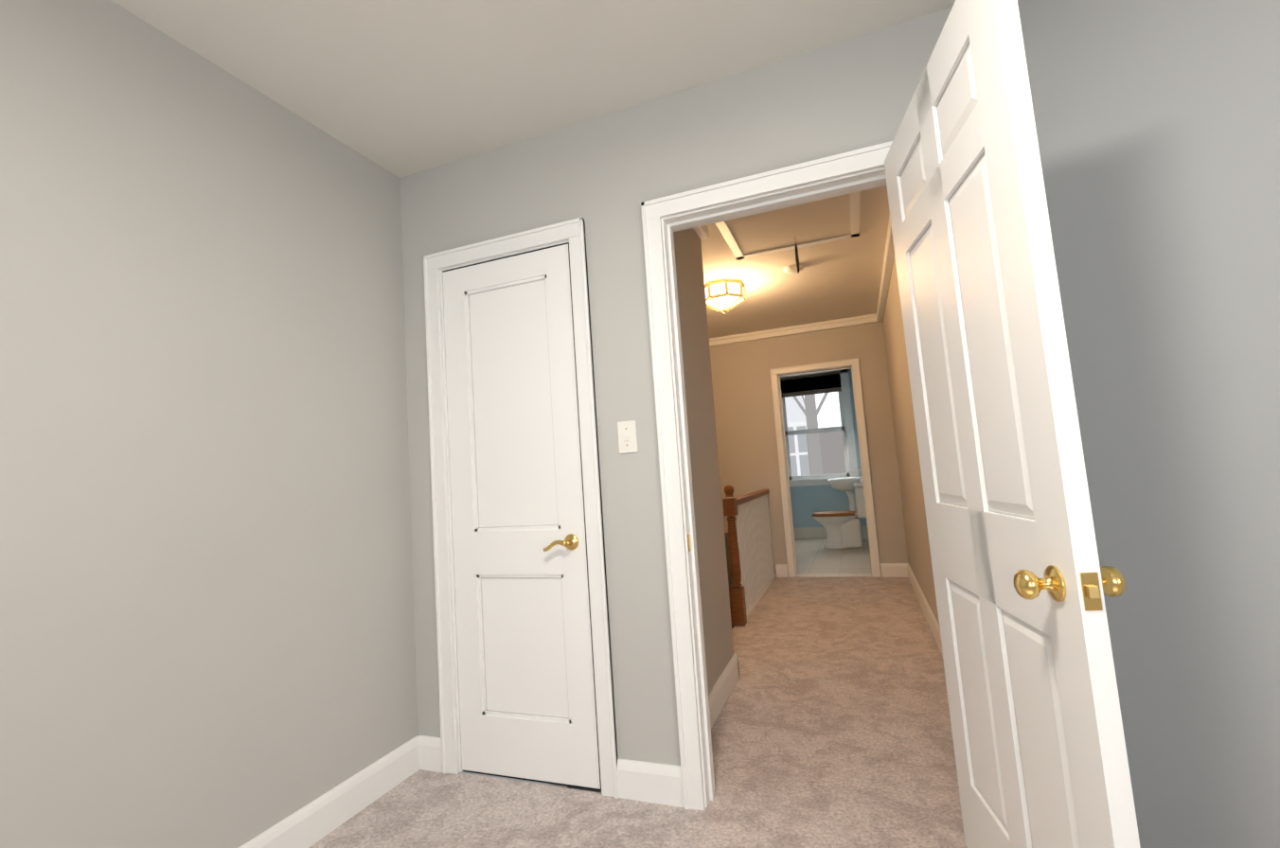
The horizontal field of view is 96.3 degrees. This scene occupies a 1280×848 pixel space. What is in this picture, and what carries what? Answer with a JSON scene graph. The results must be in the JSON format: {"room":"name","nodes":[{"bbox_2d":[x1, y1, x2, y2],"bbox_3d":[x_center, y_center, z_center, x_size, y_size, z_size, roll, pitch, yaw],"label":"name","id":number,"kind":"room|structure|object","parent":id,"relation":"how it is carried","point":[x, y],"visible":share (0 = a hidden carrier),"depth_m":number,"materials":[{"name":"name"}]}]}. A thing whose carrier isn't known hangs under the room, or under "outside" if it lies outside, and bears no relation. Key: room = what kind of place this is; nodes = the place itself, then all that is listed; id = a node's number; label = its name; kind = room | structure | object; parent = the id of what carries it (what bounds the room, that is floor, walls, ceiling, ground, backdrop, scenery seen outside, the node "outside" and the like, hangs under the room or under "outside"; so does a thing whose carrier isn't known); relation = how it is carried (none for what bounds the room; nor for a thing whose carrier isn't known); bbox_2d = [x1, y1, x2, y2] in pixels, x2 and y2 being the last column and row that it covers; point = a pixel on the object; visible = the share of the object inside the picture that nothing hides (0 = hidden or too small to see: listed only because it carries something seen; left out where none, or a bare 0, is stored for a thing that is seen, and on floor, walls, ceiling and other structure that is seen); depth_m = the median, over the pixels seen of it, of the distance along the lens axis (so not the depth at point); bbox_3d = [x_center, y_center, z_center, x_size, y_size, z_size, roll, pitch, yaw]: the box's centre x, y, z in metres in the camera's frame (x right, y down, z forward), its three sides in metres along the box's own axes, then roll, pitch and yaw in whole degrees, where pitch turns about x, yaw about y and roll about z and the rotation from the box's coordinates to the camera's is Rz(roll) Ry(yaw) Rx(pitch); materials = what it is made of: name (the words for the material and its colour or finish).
{"room":"empty bedroom","nodes":[
{"label":"empty bedroom","id":0,"kind":"room"},
{"bbox_2d":[0,0,418,847],"bbox_3d":[-1.869,0.021,0.263,0.120,2.500,4.940,-6,-5,20],"label":"wall","id":1,"kind":"structure","parent":0,"point":[206,613],"depth_m":1.63,"materials":[{"name":"grey paint"}]},
{"bbox_2d":[238,734,431,847],"bbox_3d":[-1.725,1.195,0.136,0.016,0.125,4.700,-6,-5,20],"label":"baseboard","id":2,"kind":"structure","parent":1,"relation":"attached to","point":[311,824],"depth_m":1.98,"materials":[{"name":"white wood"}]},
{"bbox_2d":[110,0,955,338],"bbox_3d":[1.785,-1.462,1.122,6.620,0.100,8.960,-6,-5,20],"label":"ceiling","id":3,"kind":"structure","parent":0,"point":[400,88],"depth_m":1.90,"materials":[{"name":"paint"}]},
{"bbox_2d":[704,278,746,313],"bbox_3d":[0.626,-0.943,4.325,0.326,0.219,0.326,-6,-5,20],"label":"ceiling light","id":4,"kind":"object","parent":3,"relation":"hanging from","point":[723,295],"visible":0.83,"depth_m":4.21,"materials":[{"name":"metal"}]},
{"bbox_2d":[715,191,860,273],"bbox_3d":[0.803,-1.052,3.119,0.760,0.235,1.160,-6,-5,20],"label":"attic hatch","id":5,"kind":"object","parent":3,"relation":"attached to","point":[825,221],"visible":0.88,"depth_m":3.35,"materials":[{"name":"paint"}]},
{"bbox_2d":[783,264,802,274],"bbox_3d":[1.083,-1.091,4.054,0.132,0.034,0.132,-6,-5,20],"label":"smoke detector","id":6,"kind":"object","parent":3,"relation":"attached to","point":[791,269],"visible":0.9,"depth_m":4.02,"materials":[{"name":"white plastic"}]},
{"bbox_2d":[308,576,967,847],"bbox_3d":[1.950,1.095,0.871,6.620,0.050,8.900,-6,-5,20],"label":"floor carpet","id":7,"kind":"object","parent":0,"point":[831,727],"visible":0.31,"depth_m":2.13,"materials":[{"name":"beige carpet"}]},
{"bbox_2d":[722,484,776,626],"bbox_3d":[0.990,0.992,4.963,0.090,0.997,1.830,-6,-5,20],"label":"stair railing","id":8,"kind":"object","parent":7,"relation":"on","point":[752,573],"visible":1,"depth_m":4.59,"materials":[{"name":"brown wood"}]},
{"bbox_2d":[549,228,734,793],"bbox_3d":[0.303,1.569,4.144,1.180,5.200,4.020,-6,-5,20],"label":"wall","id":9,"kind":"structure","parent":0,"point":[717,623],"depth_m":2.87,"materials":[{"name":"grey paint"}]},
{"bbox_2d":[693,225,709,240],"bbox_3d":[0.180,-1.120,2.775,0.050,0.075,1.070,-6,-5,20],"label":"crown molding","id":10,"kind":"structure","parent":9,"relation":"attached to","point":[702,232],"depth_m":3.19,"materials":[{"name":"white wood"}]},
{"bbox_2d":[708,563,942,728],"bbox_3d":[1.250,1.305,3.737,1.220,0.125,3.900,-6,-5,20],"label":"baseboard","id":11,"kind":"structure","parent":9,"relation":"attached to","point":[720,691],"depth_m":3.33,"materials":[{"name":"white wood"}]},
{"bbox_2d":[399,6,952,765],"bbox_3d":[0.068,0.049,2.109,2.204,2.500,0.120,-6,-5,20],"label":"wall","id":12,"kind":"structure","parent":0,"point":[606,175],"depth_m":2.09,"materials":[{"name":"grey paint"}]},
{"bbox_2d":[437,242,601,791],"bbox_3d":[-0.504,0.335,2.240,0.636,2.034,0.084,-6,-5,20],"label":"closet door","id":13,"kind":"structure","parent":12,"relation":"in","point":[527,704],"depth_m":2.24,"materials":[{"name":"white wood"}]},
{"bbox_2d":[423,217,618,799],"bbox_3d":[-0.476,0.300,2.286,0.754,2.107,0.146,-6,-5,20],"label":"trim","id":14,"kind":"structure","parent":12,"relation":"attached to","point":[571,232],"depth_m":2.26,"materials":[{"name":"white wood"}]},
{"bbox_2d":[617,420,637,453],"bbox_3d":[-0.048,0.047,2.080,0.072,0.116,0.016,-6,-5,20],"label":"switch plate","id":15,"kind":"object","parent":12,"relation":"attached to","point":[627,437],"visible":1,"depth_m":2.08,"materials":[{"name":"white plastic"}]},
{"bbox_2d":[640,141,892,810],"bbox_3d":[0.546,0.198,1.919,0.944,2.107,0.172,-6,-5,20],"label":"trim","id":16,"kind":"structure","parent":12,"relation":"attached to","point":[664,219],"depth_m":1.99,"materials":[{"name":"white wood"}]},
{"bbox_2d":[883,0,1140,847],"bbox_3d":[0.811,0.152,1.318,0.236,2.038,0.798,-6,-5,20],"label":"bedroom door","id":17,"kind":"structure","parent":12,"relation":"in","point":[1024,582],"depth_m":1.16,"materials":[{"name":"white wood"}]},
{"bbox_2d":[673,236,715,788],"bbox_3d":[0.116,0.050,2.156,0.140,2.500,0.002,-6,-5,20],"label":"wall","id":18,"kind":"structure","parent":0,"point":[694,514],"depth_m":2.10,"materials":[{"name":"beige paint"}]},
{"bbox_2d":[699,238,732,644],"bbox_3d":[-0.143,0.170,3.328,1.180,2.500,0.120,-6,-5,20],"label":"wall","id":19,"kind":"structure","parent":0,"point":[701,256],"depth_m":3.15,"materials":[{"name":"grey paint"}]},
{"bbox_2d":[709,321,907,576],"bbox_3d":[1.545,1.575,5.762,2.370,5.100,0.120,-6,-5,20],"label":"wall","id":20,"kind":"structure","parent":0,"point":[745,427],"depth_m":5.82,"materials":[{"name":"beige paint"}]},
{"bbox_2d":[709,313,877,346],"bbox_3d":[1.339,-0.928,5.889,2.010,0.075,0.075,-6,-5,20],"label":"crown molding","id":21,"kind":"structure","parent":20,"relation":"attached to","point":[870,318],"depth_m":5.79,"materials":[{"name":"white wood"}]},
{"bbox_2d":[770,357,881,577],"bbox_3d":[1.834,0.447,5.721,0.850,2.104,0.172,-6,-5,20],"label":"door frame","id":22,"kind":"structure","parent":20,"relation":"attached to","point":[853,364],"depth_m":5.70,"materials":[{"name":"wood"}]},
{"bbox_2d":[789,368,867,528],"bbox_3d":[2.609,0.444,8.620,1.440,2.500,0.120,-6,-5,20],"label":"wall","id":23,"kind":"structure","parent":0,"point":[807,502],"depth_m":8.48,"materials":[{"name":"blue paint"}]},
{"bbox_2d":[780,369,858,486],"bbox_3d":[2.618,0.068,8.616,1.150,1.695,0.165,-6,-5,20],"label":"bathroom window","id":24,"kind":"structure","parent":23,"relation":"in","point":[846,428],"depth_m":8.47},
{"bbox_2d":[780,371,841,397],"bbox_3d":[2.543,-0.590,8.593,0.880,0.300,0.025,-6,-5,20],"label":"window blind","id":25,"kind":"object","parent":24,"relation":"attached to","point":[812,384],"visible":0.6,"depth_m":8.57,"materials":[{"name":"black wood"}]},
{"bbox_2d":[793,525,868,538],"bbox_3d":[2.665,1.603,8.457,1.380,0.160,0.012,-6,-5,20],"label":"baseboard","id":26,"kind":"structure","parent":23,"relation":"attached to","point":[810,533],"depth_m":8.48,"materials":[{"name":"white wood"}]},
{"bbox_2d":[794,536,871,573],"bbox_3d":[2.184,1.629,7.144,1.690,0.046,3.040,-6,-5,20],"label":"floor","id":27,"kind":"structure","parent":0,"point":[814,556],"depth_m":6.64,"materials":[{"name":"white tile"}]},
{"bbox_2d":[811,481,866,549],"bbox_3d":[2.616,1.188,7.436,0.754,0.815,0.510,-6,-5,20],"label":"toilet","id":28,"kind":"object","parent":27,"relation":"on","point":[843,530],"visible":0.94,"depth_m":7.30,"materials":[{"name":"white ceramic"}]},
{"bbox_2d":[827,469,865,541],"bbox_3d":[2.916,1.126,7.947,0.542,0.985,0.580,-6,-5,20],"label":"sink","id":29,"kind":"object","parent":27,"relation":"on","point":[845,485],"visible":0.44,"depth_m":7.84,"materials":[{"name":"white ceramic"}]},
{"bbox_2d":[882,257,939,624],"bbox_3d":[1.733,0.068,3.629,0.250,2.500,3.900,-6,-5,20],"label":"wall","id":30,"kind":"structure","parent":0,"point":[918,550],"depth_m":4.19,"materials":[{"name":"beige paint"}]},
{"bbox_2d":[875,215,894,322],"bbox_3d":[1.632,-1.135,3.741,0.050,0.075,3.900,-6,-5,20],"label":"crown molding","id":31,"kind":"structure","parent":30,"relation":"attached to","point":[889,254],"depth_m":4.12,"materials":[{"name":"white wood"}]},
{"bbox_2d":[1017,0,1279,847],"bbox_3d":[1.964,-0.303,-0.438,0.120,2.500,4.600,-2,-5,-22],"label":"wall","id":32,"kind":"structure","parent":0,"point":[1157,122],"depth_m":1.30,"materials":[{"name":"grey paint"}]},
{"label":"outside","id":33,"kind":"structure","parent":0,"visible":0},
{"bbox_2d":[784,391,846,476],"bbox_3d":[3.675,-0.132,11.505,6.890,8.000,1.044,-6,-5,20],"label":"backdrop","id":34,"kind":"structure","parent":33,"point":[816,453],"depth_m":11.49,"materials":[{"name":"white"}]}
]}

